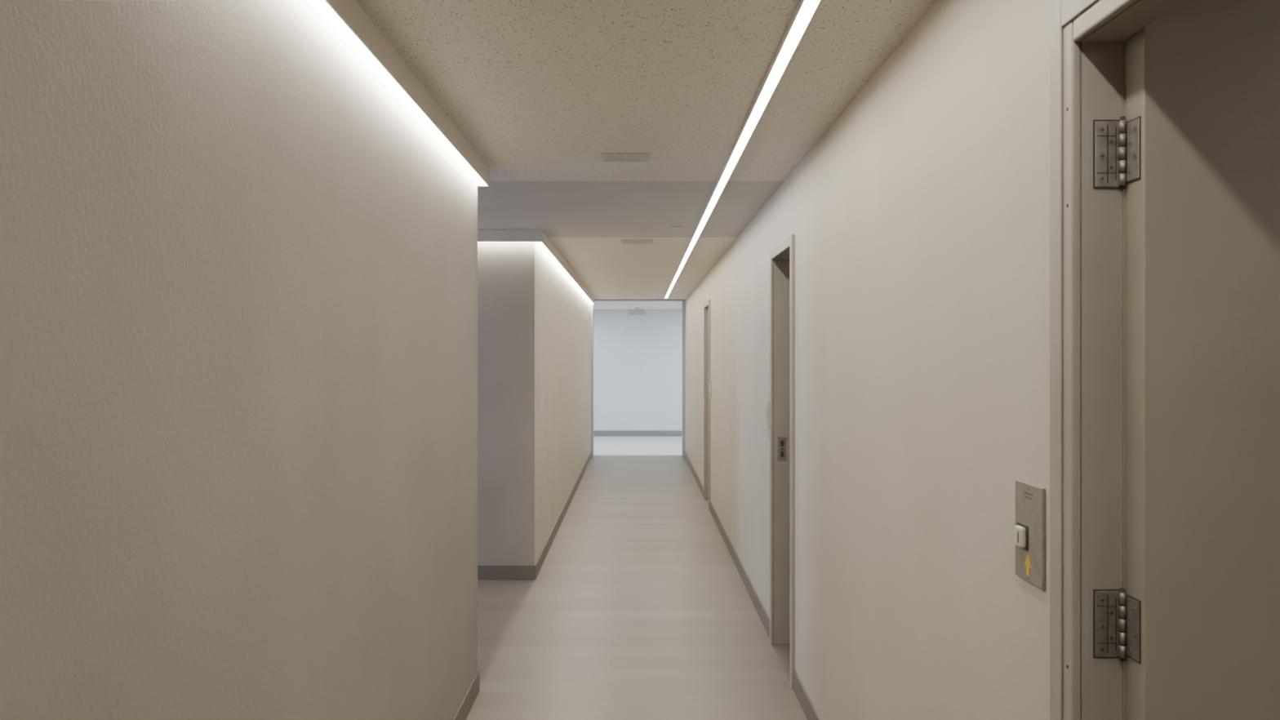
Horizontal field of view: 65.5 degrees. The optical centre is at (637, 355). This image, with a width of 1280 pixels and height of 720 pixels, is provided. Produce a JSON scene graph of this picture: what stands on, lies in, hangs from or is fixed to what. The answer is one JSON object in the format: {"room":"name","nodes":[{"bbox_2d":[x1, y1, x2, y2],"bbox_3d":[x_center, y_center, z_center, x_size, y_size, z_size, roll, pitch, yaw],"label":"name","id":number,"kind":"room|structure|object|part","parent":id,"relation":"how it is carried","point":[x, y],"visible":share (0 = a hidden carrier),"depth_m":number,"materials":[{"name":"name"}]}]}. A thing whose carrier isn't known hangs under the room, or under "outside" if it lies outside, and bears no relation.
{"room":"building corridor","nodes":[
{"label":"building corridor","id":0,"kind":"room"},
{"bbox_2d":[0,0,477,719],"bbox_3d":[-0.775,0.330,0.975,0.120,2.340,6.950,0,0,0],"label":"wall","id":1,"kind":"structure","parent":0,"point":[238,273],"depth_m":1.73,"materials":[{"name":"paint"}]},
{"bbox_2d":[453,670,479,719],"bbox_3d":[-2.404,1.452,0.979,3.393,0.095,6.958,0,0,0],"label":"baseboard","id":2,"kind":"structure","parent":1,"relation":"attached to","point":[470,696],"depth_m":4.18,"materials":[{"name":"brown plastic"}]},
{"bbox_2d":[477,242,534,565],"bbox_3d":[-2.396,0.330,6.740,3.409,2.340,0.120,0,0,0],"label":"wall","id":3,"kind":"structure","parent":0,"point":[505,270],"depth_m":6.68,"materials":[{"name":"paint"}]},
{"bbox_2d":[534,242,591,564],"bbox_3d":[-0.750,0.330,10.740,0.120,2.340,8.120,0,0,0],"label":"wall","id":4,"kind":"structure","parent":0,"point":[562,314],"depth_m":8.54,"materials":[{"name":"paint"}]},
{"bbox_2d":[477,451,591,579],"bbox_3d":[-2.391,1.452,10.686,3.418,0.095,8.028,0,0,0],"label":"baseboard","id":5,"kind":"structure","parent":4,"relation":"attached to","point":[484,572],"depth_m":6.67,"materials":[{"name":"brown plastic"}]},
{"bbox_2d":[591,299,684,457],"bbox_3d":[-0.051,0.330,14.856,1.536,2.340,0.222,0,0,-4],"label":"trim","id":6,"kind":"structure","parent":4,"relation":"attached to","point":[682,300],"depth_m":14.80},
{"bbox_2d":[477,181,784,237],"bbox_3d":[-0.300,-0.890,5.915,7.800,0.100,2.270,0,0,0],"label":"ceiling","id":7,"kind":"structure","parent":0,"point":[561,209],"depth_m":5.61,"materials":[{"name":"white paint"}]},
{"bbox_2d":[669,226,684,231],"bbox_3d":[0.260,-0.829,6.500,0.100,0.022,0.100,0,0,0],"label":"smoke detector","id":8,"kind":"object","parent":7,"relation":"attached to","point":[673,228],"visible":1,"depth_m":6.47,"materials":[{"name":"grey plastic"}]},
{"bbox_2d":[466,439,807,719],"bbox_3d":[-0.300,1.550,7.750,7.800,0.100,20.700,0,0,0],"label":"floor","id":9,"kind":"structure","parent":0,"point":[638,606],"depth_m":5.66,"materials":[{"name":"plastic"}]},
{"bbox_2d":[593,309,681,439],"bbox_3d":[0.000,0.330,18.050,6.200,2.340,0.100,0,0,0],"label":"wall","id":10,"kind":"structure","parent":0,"point":[637,358],"depth_m":18.00,"materials":[{"name":"paint"}]},
{"bbox_2d":[593,430,681,435],"bbox_3d":[0.000,1.400,17.994,6.000,0.100,0.012,0,0,0],"label":"baseboard","id":11,"kind":"structure","parent":10,"relation":"attached to","point":[596,433],"depth_m":17.99,"materials":[{"name":"grey"}]},
{"bbox_2d":[593,454,681,455],"bbox_3d":[0.008,1.497,14.990,1.335,0.006,0.100,0,0,0],"label":"threshold","id":12,"kind":"object","parent":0,"point":[593,455],"depth_m":15.00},
{"bbox_2d":[548,237,737,309],"bbox_3d":[-0.300,-0.890,12.575,7.800,0.100,11.050,0,0,0],"label":"ceiling","id":13,"kind":"structure","parent":0,"point":[609,268],"depth_m":9.27,"materials":[{"name":"beige paint"}]},
{"bbox_2d":[477,229,594,304],"bbox_3d":[-1.417,-0.799,10.662,1.567,0.082,8.077,0,0,0],"label":"strip light","id":14,"kind":"object","parent":13,"relation":"attached to","point":[539,237],"visible":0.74,"depth_m":6.63,"materials":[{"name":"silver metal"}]},
{"bbox_2d":[536,242,593,304],"bbox_3d":[-1.423,-0.763,10.662,1.555,0.004,8.055,0,0,0],"label":"diffuser","id":15,"kind":"object","parent":14,"relation":"attached to","point":[545,247],"depth_m":8.75,"materials":[{"name":"white"}]},
{"bbox_2d":[628,307,644,315],"bbox_3d":[-0.010,-0.775,17.320,0.280,0.130,0.040,0,0,0],"label":"exit sign","id":16,"kind":"object","parent":13,"relation":"attached to","point":[637,311],"visible":1,"depth_m":17.30,"materials":[{"name":"grey plastic"}]},
{"bbox_2d":[621,240,653,244],"bbox_3d":[-0.005,-0.837,7.310,0.230,0.006,0.220,0,0,0],"label":"ceiling vent","id":17,"kind":"object","parent":13,"relation":"attached to","point":[623,242],"depth_m":7.30,"materials":[{"name":"beige metal"}]},
{"bbox_2d":[663,0,823,298],"bbox_3d":[0.409,-0.836,6.400,0.053,0.008,16.016,0,0,0],"label":"recessed light","id":18,"kind":"object","parent":13,"relation":"in","point":[806,11],"visible":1,"depth_m":3.26,"materials":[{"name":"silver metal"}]},
{"bbox_2d":[355,0,1125,181],"bbox_3d":[-0.300,-0.890,1.090,7.800,0.100,7.380,0,0,0],"label":"ceiling","id":19,"kind":"structure","parent":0,"point":[540,90],"depth_m":2.98,"materials":[{"name":"paint"}]},
{"bbox_2d":[306,0,489,186],"bbox_3d":[-0.689,-0.799,2.875,0.053,0.082,3.158,0,0,0],"label":"strip light","id":20,"kind":"object","parent":19,"relation":"attached to","point":[348,19],"visible":1,"depth_m":2.78,"materials":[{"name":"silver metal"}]},
{"bbox_2d":[601,152,651,161],"bbox_3d":[-0.046,-0.837,4.200,0.204,0.006,0.160,0,0,0],"label":"ceiling vent","id":21,"kind":"object","parent":19,"relation":"attached to","point":[606,157],"depth_m":4.19,"materials":[{"name":"beige metal"}]},
{"bbox_2d":[684,0,1061,719],"bbox_3d":[0.753,0.330,6.250,0.093,2.340,17.500,0,0,0],"label":"wall","id":22,"kind":"structure","parent":0,"point":[918,220],"depth_m":2.56,"materials":[{"name":"paint"}]},
{"bbox_2d":[703,299,710,510],"bbox_3d":[0.746,0.475,10.050,0.108,2.050,0.760,0,0,0],"label":"door frame","id":23,"kind":"structure","parent":22,"relation":"attached to","point":[707,303],"depth_m":10.38,"materials":[{"name":"paint"}]},
{"bbox_2d":[707,308,708,498],"bbox_3d":[0.755,0.497,10.050,0.040,1.986,0.654,0,0,0],"label":"slab","id":24,"kind":"object","parent":22,"relation":"attached to","point":[708,308],"visible":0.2,"depth_m":10.36,"materials":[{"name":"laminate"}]},
{"bbox_2d":[709,381,711,396],"bbox_3d":[0.698,0.315,9.540,0.018,0.150,0.080,0,0,0],"label":"light switch","id":25,"kind":"object","parent":22,"relation":"attached to","point":[710,385],"visible":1,"depth_m":9.50,"materials":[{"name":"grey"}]},
{"bbox_3d":[0.701,0.315,9.540,0.012,0.150,0.080,0,0,0],"label":"plate","id":26,"kind":"part","parent":25,"relation":"part of","materials":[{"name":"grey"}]},
{"bbox_2d":[684,450,820,719],"bbox_3d":[0.703,1.452,6.150,0.008,0.095,17.300,0,0,0],"label":"baseboard","id":27,"kind":"structure","parent":22,"relation":"attached to","point":[806,704],"depth_m":5.94,"materials":[{"name":"brown plastic"}]},
{"bbox_2d":[764,400,769,428],"bbox_3d":[0.698,0.315,5.370,0.018,0.150,0.080,0,0,0],"label":"light switch","id":28,"kind":"object","parent":22,"relation":"attached to","point":[767,402],"visible":1,"depth_m":5.33,"materials":[{"name":"grey plastic"}]},
{"bbox_2d":[771,644,789,681],"bbox_3d":[0.749,1.497,4.850,0.103,0.006,0.640,0,0,0],"label":"sill","id":29,"kind":"structure","parent":22,"relation":"attached to","point":[782,651],"depth_m":4.97,"materials":[{"name":"brown plastic"}]},
{"bbox_2d":[769,233,794,688],"bbox_3d":[0.746,0.475,4.850,0.108,2.050,0.740,0,0,0],"label":"door frame","id":30,"kind":"structure","parent":22,"relation":"attached to","point":[781,263],"depth_m":5.17,"materials":[{"name":"paint"}]},
{"bbox_2d":[777,436,786,461],"bbox_3d":[0.750,0.482,5.169,0.044,0.125,0.002,0,0,0],"label":"strike plate","id":31,"kind":"object","parent":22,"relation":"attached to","point":[780,438],"visible":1,"depth_m":5.17,"materials":[{"name":"silver metal"}]},
{"bbox_2d":[780,440,783,457],"bbox_3d":[0.751,0.482,5.167,0.018,0.085,0.001,0,0,0],"label":"strike slots","id":32,"kind":"object","parent":31,"relation":"attached to","point":[781,442],"depth_m":5.17,"materials":[{"name":"black metal"}]},
{"bbox_2d":[1014,479,1045,590],"bbox_3d":[0.698,0.318,1.787,0.019,0.177,0.126,0,0,0],"label":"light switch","id":33,"kind":"object","parent":22,"relation":"attached to","point":[1030,499],"visible":1,"depth_m":1.77,"materials":[{"name":"metal"}]},
{"bbox_2d":[1094,591,1119,657],"bbox_3d":[0.748,0.426,1.583,0.041,0.105,0.004,0,0,0],"label":"hinge leaf jamb","id":34,"kind":"object","parent":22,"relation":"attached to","point":[1100,612],"visible":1,"depth_m":1.58,"materials":[{"name":"grey metal"}]},
{"bbox_2d":[1099,597,1105,603],"bbox_3d":[0.738,0.388,1.581,0.009,0.009,0.002,0,0,0],"label":"screw","id":35,"kind":"object","parent":34,"relation":"attached to","point":[1100,598],"visible":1,"depth_m":1.58,"materials":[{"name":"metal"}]},
{"bbox_2d":[1099,646,1105,652],"bbox_3d":[0.738,0.466,1.581,0.009,0.009,0.002,0,0,0],"label":"screw","id":36,"kind":"object","parent":34,"relation":"attached to","point":[1100,647],"visible":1,"depth_m":1.58,"materials":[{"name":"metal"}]},
{"bbox_2d":[1093,589,1119,657],"bbox_3d":[0.747,0.426,1.584,0.042,0.109,0.002,0,0,0],"label":"rim","id":37,"kind":"object","parent":34,"relation":"attached to","point":[1094,590],"depth_m":1.58,"materials":[{"name":"black metal"}]},
{"bbox_2d":[1097,595,1116,653],"bbox_3d":[0.745,0.426,1.581,0.030,0.093,0.001,0,0,0],"label":"hinge leaf slots","id":38,"kind":"object","parent":34,"relation":"attached to","point":[1107,606],"depth_m":1.58,"materials":[{"name":"black metal"}]},
{"bbox_2d":[1108,635,1114,640],"bbox_3d":[0.752,0.448,1.581,0.009,0.009,0.002,0,0,0],"label":"screw","id":39,"kind":"object","parent":34,"relation":"attached to","point":[1109,636],"visible":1,"depth_m":1.58,"materials":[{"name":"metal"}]},
{"bbox_2d":[1120,587,1124,661],"bbox_3d":[0.768,0.425,1.577,0.007,0.114,0.007,0,0,0],"label":"pin","id":40,"kind":"object","parent":34,"relation":"attached to","point":[1122,590],"depth_m":1.57,"materials":[{"name":"metal"}]},
{"bbox_2d":[1119,644,1126,658],"bbox_3d":[0.768,0.468,1.576,0.010,0.019,0.010,0,0,0],"label":"hinge knuckle","id":41,"kind":"object","parent":34,"relation":"attached to","point":[1122,649],"depth_m":1.57},
{"bbox_2d":[1119,617,1126,631],"bbox_3d":[0.768,0.426,1.576,0.010,0.019,0.010,0,0,0],"label":"hinge knuckle","id":42,"kind":"object","parent":34,"relation":"attached to","point":[1122,623],"depth_m":1.57},
{"bbox_2d":[1119,591,1126,604],"bbox_3d":[0.768,0.384,1.576,0.010,0.019,0.010,0,0,0],"label":"hinge knuckle","id":43,"kind":"object","parent":34,"relation":"attached to","point":[1122,596],"depth_m":1.57},
{"bbox_2d":[1122,41,1125,719],"bbox_3d":[0.774,0.500,1.622,0.004,2.000,0.076,0,0,0],"label":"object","id":44,"kind":"object","parent":22,"relation":"attached to","point":[1123,42],"visible":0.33,"depth_m":1.58,"materials":[{"name":"paint"}]},
{"bbox_2d":[1062,0,1186,719],"bbox_3d":[0.732,0.460,1.133,0.080,2.080,1.065,0,0,0],"label":"door frame","id":45,"kind":"structure","parent":22,"relation":"attached to","point":[1101,51],"depth_m":1.59,"materials":[{"name":"paint"}]},
{"bbox_2d":[1049,0,1097,719],"bbox_3d":[0.690,0.461,1.133,0.004,2.078,1.061,0,0,0],"label":"casing lip","id":46,"kind":"object","parent":45,"relation":"attached to","point":[1065,11],"depth_m":1.63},
{"bbox_2d":[1094,120,1119,186],"bbox_3d":[0.748,-0.321,1.583,0.041,0.105,0.004,0,0,0],"label":"hinge leaf jamb","id":47,"kind":"object","parent":45,"relation":"attached to","point":[1100,142],"visible":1,"depth_m":1.58,"materials":[{"name":"silver metal"}]},
{"bbox_2d":[1099,153,1105,159],"bbox_3d":[0.738,-0.317,1.581,0.009,0.009,0.002,0,0,0],"label":"screw","id":48,"kind":"object","parent":47,"relation":"attached to","point":[1100,154],"visible":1,"depth_m":1.58,"materials":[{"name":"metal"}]},
{"bbox_2d":[1099,126,1105,133],"bbox_3d":[0.738,-0.359,1.581,0.009,0.009,0.002,0,0,0],"label":"screw","id":49,"kind":"object","parent":47,"relation":"attached to","point":[1100,131],"visible":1,"depth_m":1.58,"materials":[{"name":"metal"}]},
{"bbox_2d":[1099,176,1105,182],"bbox_3d":[0.738,-0.281,1.581,0.009,0.009,0.002,0,0,0],"label":"screw","id":50,"kind":"object","parent":47,"relation":"attached to","point":[1100,177],"visible":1,"depth_m":1.58,"materials":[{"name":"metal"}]},
{"bbox_2d":[1093,120,1119,188],"bbox_3d":[0.747,-0.321,1.584,0.042,0.109,0.002,0,0,0],"label":"rim","id":51,"kind":"object","parent":47,"relation":"attached to","point":[1094,187],"depth_m":1.58,"materials":[{"name":"grey metal"}]},
{"bbox_2d":[1097,124,1116,182],"bbox_3d":[0.745,-0.321,1.581,0.030,0.093,0.001,0,0,0],"label":"hinge leaf slots","id":52,"kind":"object","parent":47,"relation":"attached to","point":[1107,135],"depth_m":1.58,"materials":[{"name":"black metal"}]},
{"bbox_2d":[1108,164,1114,170],"bbox_3d":[0.752,-0.299,1.581,0.009,0.009,0.002,0,0,0],"label":"screw","id":53,"kind":"object","parent":47,"relation":"attached to","point":[1109,166],"visible":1,"depth_m":1.58,"materials":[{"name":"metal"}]},
{"bbox_2d":[1108,139,1114,145],"bbox_3d":[0.752,-0.339,1.581,0.009,0.009,0.002,0,0,0],"label":"screw","id":54,"kind":"object","parent":47,"relation":"attached to","point":[1109,140],"visible":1,"depth_m":1.58,"materials":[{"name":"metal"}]},
{"bbox_2d":[1120,116,1124,189],"bbox_3d":[0.768,-0.322,1.577,0.007,0.114,0.007,0,0,0],"label":"pin","id":55,"kind":"object","parent":47,"relation":"in","point":[1122,187],"depth_m":1.57,"materials":[{"name":"grey metal"}]},
{"bbox_2d":[1119,173,1126,186],"bbox_3d":[0.768,-0.279,1.576,0.010,0.019,0.010,0,0,0],"label":"hinge knuckle","id":56,"kind":"object","parent":47,"relation":"attached to","point":[1122,176],"depth_m":1.57},
{"bbox_2d":[1119,146,1126,159],"bbox_3d":[0.768,-0.321,1.576,0.010,0.019,0.010,0,0,0],"label":"hinge knuckle","id":57,"kind":"object","parent":47,"relation":"attached to","point":[1122,150],"depth_m":1.57},
{"bbox_2d":[1119,120,1126,133],"bbox_3d":[0.768,-0.363,1.576,0.010,0.019,0.010,0,0,0],"label":"hinge knuckle","id":58,"kind":"object","parent":47,"relation":"attached to","point":[1122,123],"depth_m":1.57},
{"bbox_2d":[1126,595,1139,662],"bbox_3d":[0.774,0.426,1.554,0.003,0.093,0.038,0,0,0],"label":"door hinge","id":59,"kind":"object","parent":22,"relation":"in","point":[1133,628],"depth_m":1.55,"materials":[{"name":"grey metal"}]},
{"bbox_2d":[1127,595,1141,663],"bbox_3d":[0.774,0.426,1.553,0.002,0.097,0.040,0,0,0],"label":"rim","id":60,"kind":"object","parent":59,"relation":"attached to","point":[1129,596],"depth_m":1.53,"materials":[{"name":"black metal"}]},
{"bbox_2d":[1125,0,1279,719],"bbox_3d":[1.222,0.468,1.553,0.895,2.045,0.060,0,0,0],"label":"slab","id":61,"kind":"object","parent":22,"relation":"attached to","point":[1202,78],"visible":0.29,"depth_m":1.52,"materials":[{"name":"laminate"}]},
{"bbox_2d":[1126,117,1139,182],"bbox_3d":[0.774,-0.321,1.554,0.003,0.093,0.038,0,0,0],"label":"door hinge","id":62,"kind":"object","parent":61,"relation":"attached to","point":[1132,164],"depth_m":1.55,"materials":[{"name":"silver metal"}]},
{"bbox_2d":[1119,160,1126,173],"bbox_3d":[0.768,-0.300,1.576,0.010,0.019,0.010,0,0,0],"label":"hinge knuckle","id":63,"kind":"object","parent":62,"relation":"attached to","point":[1122,163],"depth_m":1.57},
{"bbox_2d":[1119,133,1126,146],"bbox_3d":[0.768,-0.342,1.576,0.010,0.019,0.010,0,0,0],"label":"hinge knuckle","id":64,"kind":"object","parent":62,"relation":"attached to","point":[1122,136],"depth_m":1.57},
{"bbox_2d":[1127,115,1141,183],"bbox_3d":[0.774,-0.321,1.553,0.002,0.097,0.040,0,0,0],"label":"rim","id":65,"kind":"object","parent":62,"relation":"attached to","point":[1140,117],"depth_m":1.53,"materials":[{"name":"grey metal"}]},
{"bbox_2d":[1119,631,1126,644],"bbox_3d":[0.768,0.447,1.576,0.010,0.019,0.010,0,0,0],"label":"hinge knuckle","id":66,"kind":"object","parent":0,"point":[1122,636],"depth_m":1.57},
{"bbox_2d":[1119,604,1126,618],"bbox_3d":[0.768,0.405,1.576,0.010,0.019,0.010,0,0,0],"label":"hinge knuckle","id":67,"kind":"object","parent":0,"point":[1122,610],"depth_m":1.57}
]}

